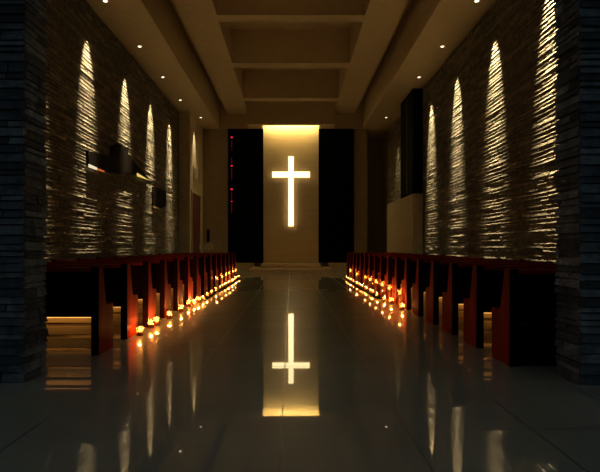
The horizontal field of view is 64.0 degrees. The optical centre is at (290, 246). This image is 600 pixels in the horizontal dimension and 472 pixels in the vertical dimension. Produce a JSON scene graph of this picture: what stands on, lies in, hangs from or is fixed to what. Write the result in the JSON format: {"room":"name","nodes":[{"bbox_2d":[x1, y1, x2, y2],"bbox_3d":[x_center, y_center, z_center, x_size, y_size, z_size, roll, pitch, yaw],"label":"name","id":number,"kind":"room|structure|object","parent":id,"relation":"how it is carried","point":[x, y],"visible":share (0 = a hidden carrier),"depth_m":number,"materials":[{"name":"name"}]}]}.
{"room":"house of worship","nodes":[
{"label":"house of worship","id":0,"kind":"room"},
{"bbox_2d":[0,0,48,382],"bbox_3d":[-3.707,-2.345,4.297,2.887,7.030,0.406,0,0,0],"label":"stone pillar","id":1,"kind":"structure","parent":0,"point":[23,89],"depth_m":4.14,"materials":[{"name":"stone"}]},
{"bbox_2d":[44,0,178,261],"bbox_3d":[-4.998,-2.345,12.550,0.305,7.030,16.700,0,0,0],"label":"wall","id":2,"kind":"structure","parent":0,"point":[99,97],"depth_m":12.29,"materials":[{"name":"stone"}]},
{"bbox_2d":[86,144,147,179],"bbox_3d":[-4.827,-2.375,13.777,0.085,0.989,4.804,0,0,0],"label":"sculpture","id":3,"kind":"object","parent":2,"relation":"attached to","point":[119,161],"visible":1,"depth_m":13.14,"materials":[{"name":"brown metal"}]},
{"bbox_2d":[152,187,165,208],"bbox_3d":[-4.827,-1.742,17.578,0.085,0.779,1.715,0,0,0],"label":"wall sculpture","id":4,"kind":"object","parent":2,"relation":"attached to","point":[158,195],"visible":1,"depth_m":17.41,"materials":[{"name":"brown metal"}]},
{"bbox_2d":[178,112,202,252],"bbox_3d":[-4.775,-2.345,22.600,0.750,7.030,3.400,0,0,0],"label":"wall","id":5,"kind":"structure","parent":0,"point":[190,131],"depth_m":20.90,"materials":[{"name":"beige paint"}]},
{"bbox_2d":[191,189,200,252],"bbox_3d":[-4.380,-0.680,22.200,0.100,3.700,2.140,0,0,0],"label":"door","id":6,"kind":"structure","parent":5,"relation":"in","point":[195,196],"depth_m":21.99,"materials":[{"name":"brown wood"}]},
{"bbox_2d":[193,165,199,183],"bbox_3d":[-4.372,-3.330,22.300,0.054,0.640,1.500,0,0,0],"label":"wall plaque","id":7,"kind":"object","parent":5,"relation":"attached to","point":[196,172],"visible":1,"depth_m":22.14,"materials":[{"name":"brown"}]},
{"bbox_2d":[86,0,495,137],"bbox_3d":[0.000,-6.930,15.150,10.300,2.140,22.100,0,0,0],"label":"ceiling","id":8,"kind":"structure","parent":0,"point":[184,42],"depth_m":15.63,"materials":[{"name":"paint"}]},
{"bbox_2d":[232,30,349,67],"bbox_3d":[0.000,-7.200,17.505,4.240,1.200,0.490,0,0,0],"label":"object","id":9,"kind":"structure","parent":8,"relation":"attached to","point":[250,48],"depth_m":17.26,"materials":[{"name":"paint"}]},
{"bbox_2d":[217,0,364,21],"bbox_3d":[0.000,-7.200,13.895,4.240,1.200,0.430,0,0,0],"label":"ceiling beam","id":10,"kind":"structure","parent":8,"relation":"attached to","point":[227,10],"depth_m":13.68,"materials":[{"name":"paint"}]},
{"bbox_2d":[243,71,338,100],"bbox_3d":[0.000,-7.200,21.590,4.240,1.200,0.420,0,0,0],"label":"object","id":11,"kind":"structure","parent":8,"relation":"attached to","point":[257,85],"depth_m":21.38,"materials":[{"name":"paint"}]},
{"bbox_2d":[247,101,334,125],"bbox_3d":[0.000,-6.830,23.125,4.240,1.940,0.250,0,0,0],"label":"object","id":12,"kind":"structure","parent":8,"relation":"attached to","point":[259,113],"depth_m":23.00,"materials":[{"name":"paint"}]},
{"bbox_2d":[203,129,380,266],"bbox_3d":[0.375,-3.315,25.100,9.550,8.970,2.200,0,0,0],"label":"wall","id":13,"kind":"structure","parent":0,"point":[367,151],"depth_m":24.00,"materials":[{"name":"paint"}]},
{"bbox_2d":[207,229,209,241],"bbox_3d":[-4.130,-0.540,23.945,0.120,0.620,0.109,0,0,0],"label":"handset","id":14,"kind":"object","parent":13,"relation":"attached to","point":[208,230],"visible":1,"depth_m":23.91,"materials":[{"name":"black"}]},
{"bbox_2d":[205,243,213,249],"bbox_3d":[-4.080,-0.010,23.970,0.440,0.320,0.059,0,0,0],"label":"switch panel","id":15,"kind":"object","parent":13,"relation":"attached to","point":[208,246],"visible":1,"depth_m":23.94,"materials":[{"name":"plastic"}]},
{"bbox_2d":[219,101,262,128],"bbox_3d":[-2.478,-6.830,23.625,2.185,1.940,0.747,0,0,0],"label":"trim","id":16,"kind":"structure","parent":13,"relation":"attached to","point":[226,121],"depth_m":23.88,"materials":[{"name":"paint"}]},
{"bbox_2d":[228,129,262,262],"bbox_3d":[-2.263,-2.525,24.046,1.755,6.666,0.388,0,0,0],"label":"wall panel","id":17,"kind":"object","parent":13,"relation":"attached to","point":[245,227],"depth_m":23.88,"materials":[{"name":"black"}]},
{"bbox_2d":[263,126,318,262],"bbox_3d":[0.000,-3.485,24.120,2.760,8.590,0.240,0,0,0],"label":"wall panel","id":18,"kind":"object","parent":13,"relation":"attached to","point":[282,243],"depth_m":24.00,"materials":[{"name":"beige paint"}]},
{"bbox_2d":[272,156,309,226],"bbox_3d":[0.000,-2.751,23.943,1.908,3.516,0.118,0,0,0],"label":"cross","id":19,"kind":"object","parent":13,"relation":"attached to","point":[290,174],"visible":1,"depth_m":23.89,"materials":[{"name":"white plastic"}]},
{"bbox_2d":[319,129,353,262],"bbox_3d":[2.263,-2.525,24.060,1.755,6.666,0.360,0,0,0],"label":"wall panel","id":20,"kind":"object","parent":13,"relation":"attached to","point":[336,146],"visible":0.86,"depth_m":23.88,"materials":[{"name":"black"}]},
{"bbox_2d":[319,101,362,128],"bbox_3d":[2.478,-6.830,23.625,2.185,1.940,0.747,0,0,0],"label":"trim","id":21,"kind":"structure","parent":13,"relation":"attached to","point":[342,121],"depth_m":23.88,"materials":[{"name":"paint"}]},
{"bbox_2d":[0,271,599,471],"bbox_3d":[0.000,1.270,11.100,10.300,0.200,30.200,0,0,0],"label":"floor","id":22,"kind":"structure","parent":0,"point":[268,372],"depth_m":3.62,"materials":[{"name":"tile"}]},
{"bbox_2d":[44,267,112,355],"bbox_3d":[-2.980,0.694,5.354,1.842,0.952,0.432,0,0,0],"label":"pew","id":23,"kind":"object","parent":22,"relation":"on","point":[74,294],"visible":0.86,"depth_m":5.17,"materials":[{"name":"red wood"}]},
{"bbox_2d":[47,317,90,317],"bbox_3d":[-2.980,0.771,5.277,1.678,0.021,0.025,0,0,0],"label":"lamp","id":24,"kind":"object","parent":23,"relation":"attached to","point":[47,317],"depth_m":5.27,"materials":[{"name":"gold metal"}]},
{"bbox_2d":[44,264,137,338],"bbox_3d":[-2.980,0.694,6.247,1.842,0.952,0.432,0,0,0],"label":"pew","id":25,"kind":"object","parent":22,"relation":"on","point":[117,277],"visible":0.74,"depth_m":6.06,"materials":[{"name":"brown wood"}]},
{"bbox_2d":[46,262,155,326],"bbox_3d":[-2.980,0.694,7.140,1.842,0.952,0.432,0,0,0],"label":"pew","id":26,"kind":"object","parent":22,"relation":"on","point":[141,278],"visible":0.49,"depth_m":6.96,"materials":[{"name":"brown wood"}]},
{"bbox_2d":[52,260,170,317],"bbox_3d":[-2.980,0.694,8.033,1.842,0.952,0.432,0,0,0],"label":"pew","id":27,"kind":"object","parent":22,"relation":"on","point":[158,267],"visible":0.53,"depth_m":7.85,"materials":[{"name":"brown wood"}]},
{"bbox_2d":[76,258,182,310],"bbox_3d":[-2.980,0.694,8.926,1.842,0.952,0.432,0,0,0],"label":"pew","id":28,"kind":"object","parent":22,"relation":"on","point":[173,270],"visible":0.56,"depth_m":8.72,"materials":[{"name":"brown wood"}]},
{"bbox_2d":[137,327,142,335],"bbox_3d":[-1.975,1.104,6.270,0.088,0.130,0.090,0,0,-14],"label":"votive candle","id":29,"kind":"object","parent":22,"relation":"on","point":[139,332],"visible":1,"depth_m":6.24,"materials":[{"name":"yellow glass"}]},
{"bbox_2d":[96,257,191,304],"bbox_3d":[-2.980,0.694,9.819,1.842,0.952,0.432,0,0,0],"label":"pew","id":30,"kind":"object","parent":22,"relation":"on","point":[184,264],"visible":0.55,"depth_m":9.61,"materials":[{"name":"brown wood"}]},
{"bbox_2d":[148,320,153,327],"bbox_3d":[-2.000,1.104,6.860,0.090,0.130,0.088,0,0,-31],"label":"votive candle","id":31,"kind":"object","parent":22,"relation":"on","point":[150,325],"visible":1,"depth_m":6.83,"materials":[{"name":"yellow wax"}]},
{"bbox_2d":[113,256,199,299],"bbox_3d":[-2.980,0.694,10.712,1.842,0.952,0.432,0,0,0],"label":"pew","id":32,"kind":"object","parent":22,"relation":"on","point":[194,273],"visible":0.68,"depth_m":10.50,"materials":[{"name":"brown wood"}]},
{"bbox_2d":[127,256,206,295],"bbox_3d":[-2.980,0.694,11.605,1.842,0.952,0.432,0,0,0],"label":"pew","id":33,"kind":"object","parent":22,"relation":"on","point":[201,259],"visible":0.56,"depth_m":11.40,"materials":[{"name":"brown wood"}]},
{"bbox_2d":[139,255,212,291],"bbox_3d":[-2.980,0.694,12.498,1.842,0.952,0.432,0,0,0],"label":"pew","id":34,"kind":"object","parent":22,"relation":"on","point":[208,264],"visible":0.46,"depth_m":12.28,"materials":[{"name":"brown wood"}]},
{"bbox_2d":[149,254,217,288],"bbox_3d":[-2.980,0.694,13.391,1.842,0.952,0.432,0,0,0],"label":"pew","id":35,"kind":"object","parent":22,"relation":"on","point":[214,256],"visible":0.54,"depth_m":13.18,"materials":[{"name":"brown wood"}]},
{"bbox_2d":[158,254,222,285],"bbox_3d":[-2.980,0.694,14.284,1.842,0.952,0.432,0,0,0],"label":"pew","id":36,"kind":"object","parent":22,"relation":"on","point":[219,261],"visible":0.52,"depth_m":14.08,"materials":[{"name":"brown wood"}]},
{"bbox_2d":[166,253,226,283],"bbox_3d":[-2.980,0.694,15.177,1.842,0.952,0.432,0,0,0],"label":"pew","id":37,"kind":"object","parent":22,"relation":"on","point":[223,257],"visible":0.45,"depth_m":14.96,"materials":[{"name":"brown wood"}]},
{"bbox_2d":[173,253,229,281],"bbox_3d":[-2.980,0.694,16.070,1.842,0.952,0.432,0,0,0],"label":"pew","id":38,"kind":"object","parent":22,"relation":"on","point":[226,254],"visible":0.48,"depth_m":15.85,"materials":[{"name":"brown wood"}]},
{"bbox_2d":[185,252,235,277],"bbox_3d":[-2.980,0.694,17.856,1.842,0.952,0.432,0,0,0],"label":"pew","id":39,"kind":"object","parent":22,"relation":"on","point":[233,253],"visible":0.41,"depth_m":17.64,"materials":[{"name":"brown wood"}]},
{"bbox_2d":[199,277,240,298],"bbox_3d":[-1.948,1.161,14.300,0.195,0.018,7.200,0,0,0],"label":"tray","id":40,"kind":"object","parent":22,"relation":"on","point":[227,285],"visible":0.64,"depth_m":12.57,"materials":[{"name":"brown wood"}]},
{"bbox_2d":[215,279,217,288],"bbox_3d":[-1.995,0.966,12.920,0.090,0.370,0.088,0,0,36],"label":"votive candle","id":41,"kind":"object","parent":40,"relation":"on","point":[216,280],"visible":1,"depth_m":12.89,"materials":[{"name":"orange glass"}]},
{"bbox_2d":[229,253,232,279],"bbox_3d":[-2.980,0.694,16.963,1.842,0.952,0.432,0,0,0],"label":"pew","id":42,"kind":"object","parent":22,"relation":"on","point":[230,254],"visible":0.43,"depth_m":16.75,"materials":[{"name":"brown wood"}]},
{"bbox_2d":[236,263,345,272],"bbox_3d":[0.000,0.990,22.490,6.280,0.360,2.980,0,0,0],"label":"dais","id":43,"kind":"object","parent":22,"relation":"on","point":[265,267],"visible":0.94,"depth_m":22.00,"materials":[{"name":"stone"}]},
{"bbox_2d":[349,253,352,271],"bbox_3d":[3.015,0.694,17.409,1.772,0.952,0.432,0,0,0],"label":"pew","id":44,"kind":"object","parent":22,"relation":"on","point":[351,254],"visible":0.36,"depth_m":17.19,"materials":[{"name":"brown wood"}]},
{"bbox_2d":[352,253,355,280],"bbox_3d":[3.015,0.694,16.574,1.772,0.952,0.432,0,0,0],"label":"pew","id":45,"kind":"object","parent":22,"relation":"on","point":[354,254],"visible":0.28,"depth_m":16.36,"materials":[{"name":"brown wood"}]},
{"bbox_2d":[359,254,363,284],"bbox_3d":[3.015,0.694,14.904,1.772,0.952,0.432,0,0,0],"label":"pew","id":46,"kind":"object","parent":22,"relation":"on","point":[361,267],"visible":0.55,"depth_m":14.69,"materials":[{"name":"brown wood"}]},
{"bbox_2d":[342,277,383,298],"bbox_3d":[2.018,1.161,14.300,0.195,0.018,7.200,0,0,0],"label":"tray","id":47,"kind":"object","parent":22,"relation":"on","point":[354,283],"visible":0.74,"depth_m":12.57,"materials":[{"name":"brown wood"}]},
{"bbox_2d":[369,280,371,289],"bbox_3d":[2.065,0.966,12.520,0.090,0.370,0.088,0,0,45],"label":"votive candle","id":48,"kind":"object","parent":47,"relation":"on","point":[370,281],"visible":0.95,"depth_m":12.49,"materials":[{"name":"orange wax"}]},
{"bbox_2d":[374,281,376,292],"bbox_3d":[2.065,0.966,11.680,0.088,0.370,0.090,0,0,-6],"label":"votive candle","id":49,"kind":"object","parent":47,"relation":"on","point":[375,284],"visible":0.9,"depth_m":11.65,"materials":[{"name":"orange wax"}]},
{"bbox_2d":[381,283,383,296],"bbox_3d":[2.065,0.966,10.840,0.090,0.370,0.088,0,0,-31],"label":"votive candle","id":50,"kind":"object","parent":47,"relation":"on","point":[382,285],"visible":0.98,"depth_m":10.81,"materials":[{"name":"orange wax"}]},
{"bbox_2d":[367,255,373,288],"bbox_3d":[3.015,0.694,13.234,1.772,0.952,0.432,0,0,0],"label":"pew","id":51,"kind":"object","parent":22,"relation":"on","point":[370,269],"visible":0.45,"depth_m":13.02,"materials":[{"name":"brown wood"}]},
{"bbox_2d":[346,252,394,277],"bbox_3d":[3.015,0.694,18.244,1.772,0.952,0.432,0,0,0],"label":"pew","id":52,"kind":"object","parent":22,"relation":"on","point":[348,253],"visible":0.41,"depth_m":18.04,"materials":[{"name":"brown wood"}]},
{"bbox_2d":[355,253,411,282],"bbox_3d":[3.015,0.694,15.739,1.772,0.952,0.432,0,0,0],"label":"pew","id":53,"kind":"object","parent":22,"relation":"on","point":[357,266],"visible":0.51,"depth_m":15.53,"materials":[{"name":"brown wood"}]},
{"bbox_2d":[388,287,390,301],"bbox_3d":[2.060,0.984,10.050,0.088,0.370,0.090,0,0,-23],"label":"votive candle","id":54,"kind":"object","parent":22,"relation":"on","point":[389,289],"visible":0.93,"depth_m":10.02,"materials":[{"name":"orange wax"}]},
{"bbox_2d":[363,254,425,285],"bbox_3d":[3.015,0.694,14.069,1.772,0.952,0.432,0,0,0],"label":"pew","id":55,"kind":"object","parent":22,"relation":"on","point":[366,256],"visible":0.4,"depth_m":13.86,"materials":[{"name":"brown wood"}]},
{"bbox_2d":[398,291,401,307],"bbox_3d":[2.060,0.984,9.100,0.090,0.370,0.088,0,0,-12],"label":"votive candle","id":56,"kind":"object","parent":22,"relation":"on","point":[399,295],"visible":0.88,"depth_m":9.07,"materials":[{"name":"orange wax"}]},
{"bbox_2d":[372,255,444,292],"bbox_3d":[3.015,0.694,12.399,1.772,0.952,0.432,0,0,0],"label":"pew","id":57,"kind":"object","parent":22,"relation":"on","point":[376,270],"visible":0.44,"depth_m":12.19,"materials":[{"name":"brown wood"}]},
{"bbox_2d":[378,256,455,294],"bbox_3d":[3.015,0.694,11.564,1.772,0.952,0.432,0,0,0],"label":"pew","id":58,"kind":"object","parent":22,"relation":"on","point":[383,259],"visible":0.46,"depth_m":11.36,"materials":[{"name":"brown wood"}]},
{"bbox_2d":[384,256,468,298],"bbox_3d":[3.015,0.694,10.729,1.772,0.952,0.432,0,0,0],"label":"pew","id":59,"kind":"object","parent":22,"relation":"on","point":[390,272],"visible":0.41,"depth_m":10.52,"materials":[{"name":"brown wood"}]},
{"bbox_2d":[392,257,483,303],"bbox_3d":[3.015,0.694,9.894,1.772,0.952,0.432,0,0,0],"label":"pew","id":60,"kind":"object","parent":22,"relation":"on","point":[399,262],"visible":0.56,"depth_m":9.69,"materials":[{"name":"brown wood"}]},
{"bbox_2d":[401,258,502,309],"bbox_3d":[3.015,0.694,9.059,1.772,0.952,0.432,0,0,0],"label":"pew","id":61,"kind":"object","parent":22,"relation":"on","point":[410,264],"visible":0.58,"depth_m":8.85,"materials":[{"name":"brown wood"}]},
{"bbox_2d":[412,260,524,315],"bbox_3d":[3.015,0.694,8.224,1.772,0.952,0.432,0,0,0],"label":"pew","id":62,"kind":"object","parent":22,"relation":"on","point":[423,267],"visible":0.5,"depth_m":8.04,"materials":[{"name":"brown wood"}]},
{"bbox_2d":[426,261,551,324],"bbox_3d":[3.015,0.694,7.389,1.772,0.952,0.432,0,0,0],"label":"pew","id":63,"kind":"object","parent":22,"relation":"on","point":[439,273],"visible":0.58,"depth_m":7.21,"materials":[{"name":"brown wood"}]},
{"bbox_2d":[442,263,558,334],"bbox_3d":[3.015,0.694,6.554,1.772,0.952,0.432,0,0,0],"label":"pew","id":64,"kind":"object","parent":22,"relation":"on","point":[460,274],"visible":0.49,"depth_m":6.37,"materials":[{"name":"brown wood"}]},
{"bbox_2d":[463,265,556,347],"bbox_3d":[3.015,0.694,5.719,1.772,0.952,0.432,0,0,0],"label":"pew","id":65,"kind":"object","parent":22,"relation":"on","point":[487,281],"visible":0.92,"depth_m":5.54,"materials":[{"name":"red wood"}]},
{"bbox_2d":[492,269,558,366],"bbox_3d":[3.015,0.694,4.884,1.772,0.952,0.432,0,0,0],"label":"pew","id":66,"kind":"object","parent":22,"relation":"on","point":[523,326],"visible":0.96,"depth_m":4.70,"materials":[{"name":"red wood"}]},
{"bbox_2d":[381,130,388,251],"bbox_3d":[5.025,-2.345,25.000,0.250,7.030,2.000,0,0,0],"label":"wall","id":67,"kind":"structure","parent":0,"point":[384,140],"depth_m":25.16,"materials":[{"name":"beige paint"}]},
{"bbox_2d":[388,0,558,262],"bbox_3d":[4.997,-2.345,14.100,0.305,7.030,19.800,0,0,0],"label":"wall","id":68,"kind":"structure","parent":0,"point":[489,136],"depth_m":11.54,"materials":[{"name":"stone"}]},
{"bbox_2d":[387,194,423,253],"bbox_3d":[4.700,-0.390,20.100,0.400,3.120,4.800,0,0,0],"label":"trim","id":69,"kind":"structure","parent":68,"relation":"attached to","point":[405,216],"depth_m":18.70,"materials":[{"name":"beige paint"}]},
{"bbox_2d":[401,88,422,198],"bbox_3d":[4.683,-3.900,18.725,0.395,3.900,1.950,0,0,0],"label":"speaker","id":70,"kind":"object","parent":69,"relation":"on","point":[411,106],"visible":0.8,"depth_m":17.78},
{"bbox_2d":[553,0,599,384],"bbox_3d":[3.783,-2.345,4.227,2.734,7.030,0.405,0,0,0],"label":"wall","id":71,"kind":"structure","parent":0,"point":[577,84],"depth_m":4.08,"materials":[{"name":"stone"}]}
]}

